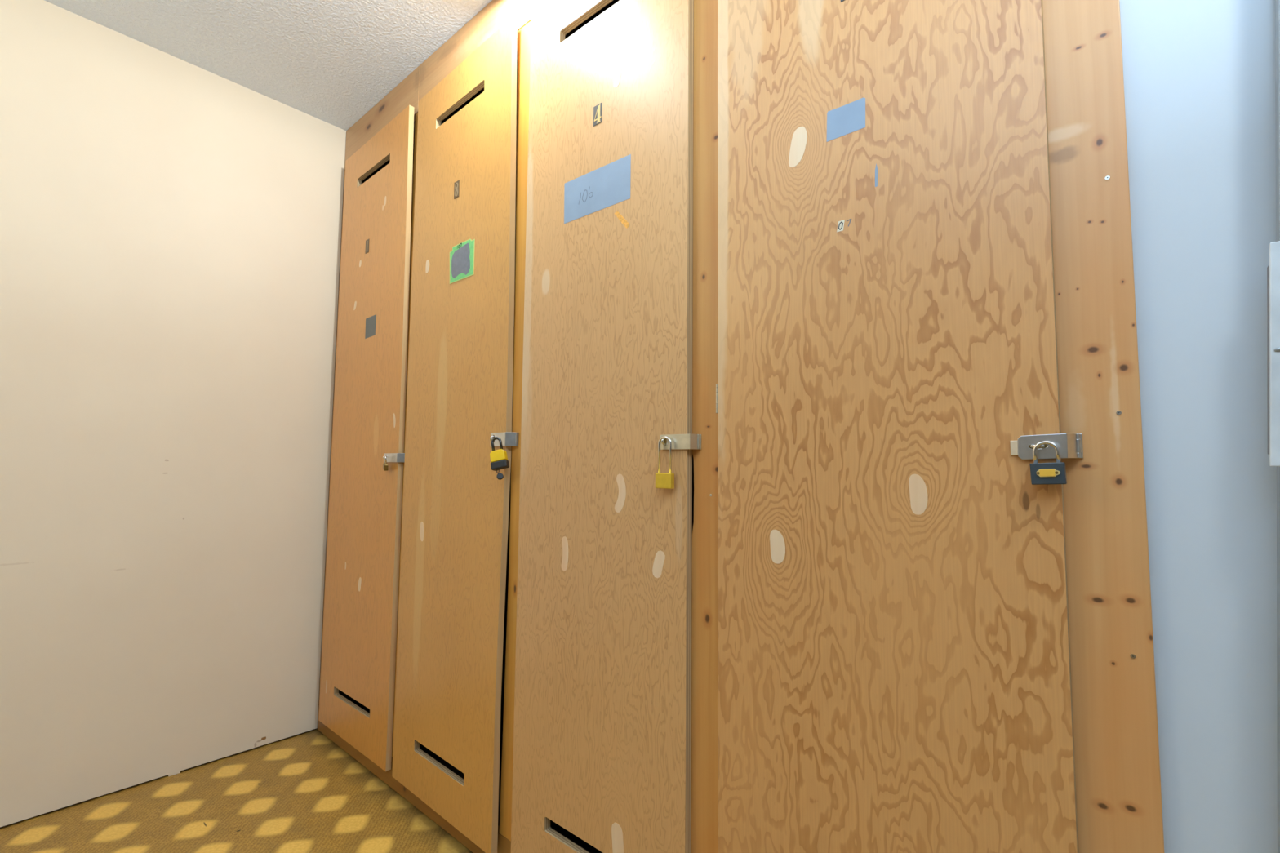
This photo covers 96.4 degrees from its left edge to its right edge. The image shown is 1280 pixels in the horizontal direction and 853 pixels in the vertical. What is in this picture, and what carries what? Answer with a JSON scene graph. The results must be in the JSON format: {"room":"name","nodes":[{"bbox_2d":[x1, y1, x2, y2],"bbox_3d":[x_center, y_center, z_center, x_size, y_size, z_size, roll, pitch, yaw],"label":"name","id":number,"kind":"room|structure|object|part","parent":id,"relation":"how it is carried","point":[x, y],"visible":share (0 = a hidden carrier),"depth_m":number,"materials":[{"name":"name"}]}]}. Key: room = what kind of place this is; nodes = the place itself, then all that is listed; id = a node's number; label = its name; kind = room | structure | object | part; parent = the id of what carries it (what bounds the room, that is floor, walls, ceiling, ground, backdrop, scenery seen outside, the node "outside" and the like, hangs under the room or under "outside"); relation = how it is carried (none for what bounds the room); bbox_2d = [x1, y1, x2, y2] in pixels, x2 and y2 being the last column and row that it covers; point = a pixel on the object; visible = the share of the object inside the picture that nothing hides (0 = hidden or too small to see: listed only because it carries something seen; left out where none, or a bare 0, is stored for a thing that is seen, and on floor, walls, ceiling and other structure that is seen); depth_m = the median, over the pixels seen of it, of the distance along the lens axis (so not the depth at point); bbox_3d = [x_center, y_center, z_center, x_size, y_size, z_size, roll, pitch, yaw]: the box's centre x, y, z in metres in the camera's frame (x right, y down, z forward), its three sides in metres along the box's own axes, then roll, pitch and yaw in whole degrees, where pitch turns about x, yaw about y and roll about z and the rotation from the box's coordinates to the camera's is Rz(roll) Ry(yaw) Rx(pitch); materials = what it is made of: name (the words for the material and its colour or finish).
{"room":"changing room","nodes":[
{"label":"changing room","id":0,"kind":"room"},
{"bbox_2d":[0,0,346,827],"bbox_3d":[-2.302,-0.126,1.121,0.012,2.440,3.200,-3,-5,41],"label":"wall","id":1,"kind":"structure","parent":0,"point":[171,225],"depth_m":1.89,"materials":[{"name":"white paint"}]},
{"bbox_2d":[0,728,472,852],"bbox_3d":[-0.491,1.067,-0.117,4.550,0.080,4.050,-3,-5,41],"label":"floor","id":2,"kind":"structure","parent":0,"point":[303,793],"depth_m":1.69,"materials":[{"name":"carpet"}]},
{"bbox_2d":[318,104,414,771],"bbox_3d":[-0.825,-0.020,2.326,0.629,2.430,0.636,-3,-5,41],"label":"locker","id":3,"kind":"object","parent":2,"relation":"on","point":[359,634],"visible":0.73,"depth_m":2.04,"materials":[{"name":"orange wood"}]},
{"bbox_3d":[-1.025,-0.678,2.150,0.028,0.050,0.002,-3,-5,41],"label":"number plate","id":4,"kind":"part","parent":3,"relation":"part of","materials":[{"name":"gold metal"}]},
{"bbox_2d":[382,455,388,471],"bbox_3d":[-0.851,0.122,1.915,0.014,0.051,0.036,3,-5,-31],"label":"padlock","id":5,"kind":"object","parent":3,"relation":"hanging from","point":[385,467],"visible":1,"depth_m":1.90,"materials":[{"name":"metal"}]},
{"bbox_2d":[391,17,519,852],"bbox_3d":[-0.360,-0.044,1.924,0.597,2.430,0.637,-3,-5,41],"label":"locker","id":6,"kind":"object","parent":2,"relation":"on","point":[451,651],"visible":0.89,"depth_m":1.66,"materials":[{"name":"brown wood"}]},
{"bbox_3d":[-0.560,-0.724,1.746,0.028,0.051,0.002,-3,-5,42],"label":"number plate","id":7,"kind":"part","parent":6,"relation":"part of","materials":[{"name":"gold metal"}]},
{"bbox_2d":[489,436,509,479],"bbox_3d":[-0.365,0.082,1.484,0.052,0.111,0.028,0,-4,7],"label":"padlock","id":8,"kind":"object","parent":6,"relation":"hanging from","point":[499,458],"visible":1,"depth_m":1.48,"materials":[{"name":"metal"}]},
{"bbox_2d":[511,0,701,852],"bbox_3d":[0.092,-0.068,1.534,0.570,2.430,0.636,-3,-5,41],"label":"locker","id":9,"kind":"object","parent":2,"relation":"on","point":[602,759],"visible":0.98,"depth_m":1.28,"materials":[{"name":"brown wood"}]},
{"bbox_3d":[-0.101,-0.739,1.355,0.027,0.048,0.002,-3,-5,41],"label":"number plate","id":10,"kind":"part","parent":9,"relation":"part of","materials":[{"name":"gold metal"}]},
{"bbox_2d":[655,435,674,488],"bbox_3d":[0.050,0.071,1.142,0.038,0.104,0.012,-3,-5,37],"label":"padlock","id":11,"kind":"object","parent":9,"relation":"hanging from","point":[663,480],"visible":1,"depth_m":1.13,"materials":[{"name":"metal"}]},
{"bbox_2d":[317,0,1164,852],"bbox_3d":[-0.311,-0.078,1.523,2.468,2.436,0.020,-3,-5,41],"label":"frame","id":12,"kind":"object","parent":2,"relation":"on","point":[1118,793],"visible":0.68,"depth_m":0.75,"materials":[{"name":"brown wood"}]},
{"bbox_2d":[715,0,1083,852],"bbox_3d":[0.549,-0.091,1.139,0.578,2.430,0.636,-3,-5,41],"label":"locker","id":13,"kind":"object","parent":2,"relation":"on","point":[895,665],"visible":0.99,"depth_m":0.88,"materials":[{"name":"brown wood"}]},
{"bbox_2d":[1029,440,1066,484],"bbox_3d":[0.520,0.046,0.729,0.037,0.056,0.016,-3,-5,41],"label":"padlock","id":14,"kind":"object","parent":13,"relation":"hanging from","point":[1042,473],"visible":1,"depth_m":0.72,"materials":[{"name":"metal"}]},
{"bbox_3d":[0.516,0.059,0.722,0.025,0.010,0.002,-6,-8,41],"label":"name plate","id":15,"kind":"part","parent":14,"relation":"part of","materials":[{"name":"gold metal"}]},
{"bbox_2d":[1266,0,1279,852],"bbox_3d":[0.709,-0.132,0.615,0.144,2.439,0.057,-3,-5,41],"label":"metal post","id":16,"kind":"object","parent":2,"relation":"on","point":[1273,268],"visible":1,"depth_m":0.61,"materials":[{"name":"grey metal"}]},
{"bbox_3d":[0.688,-0.078,0.603,0.044,0.240,0.016,-3,-5,41],"label":"latch plate","id":17,"kind":"part","parent":16,"relation":"part of","materials":[{"name":"metal"}]},
{"bbox_3d":[0.712,-0.132,0.617,0.144,2.439,0.050,-3,-5,41],"label":"post","id":18,"kind":"part","parent":16,"relation":"part of","materials":[{"name":"grey paint"}]},
{"bbox_2d":[44,0,492,130],"bbox_3d":[-0.466,-1.447,0.063,4.550,0.080,4.050,-3,-5,41],"label":"ceiling","id":19,"kind":"structure","parent":0,"point":[331,62],"depth_m":1.89,"materials":[{"name":"white paint"}]},
{"bbox_2d":[1119,0,1277,852],"bbox_3d":[1.335,-0.158,0.172,1.870,2.440,0.090,-3,-5,41],"label":"wall","id":20,"kind":"structure","parent":0,"point":[1199,75],"depth_m":0.68,"materials":[{"name":"blue paint"}]}
]}

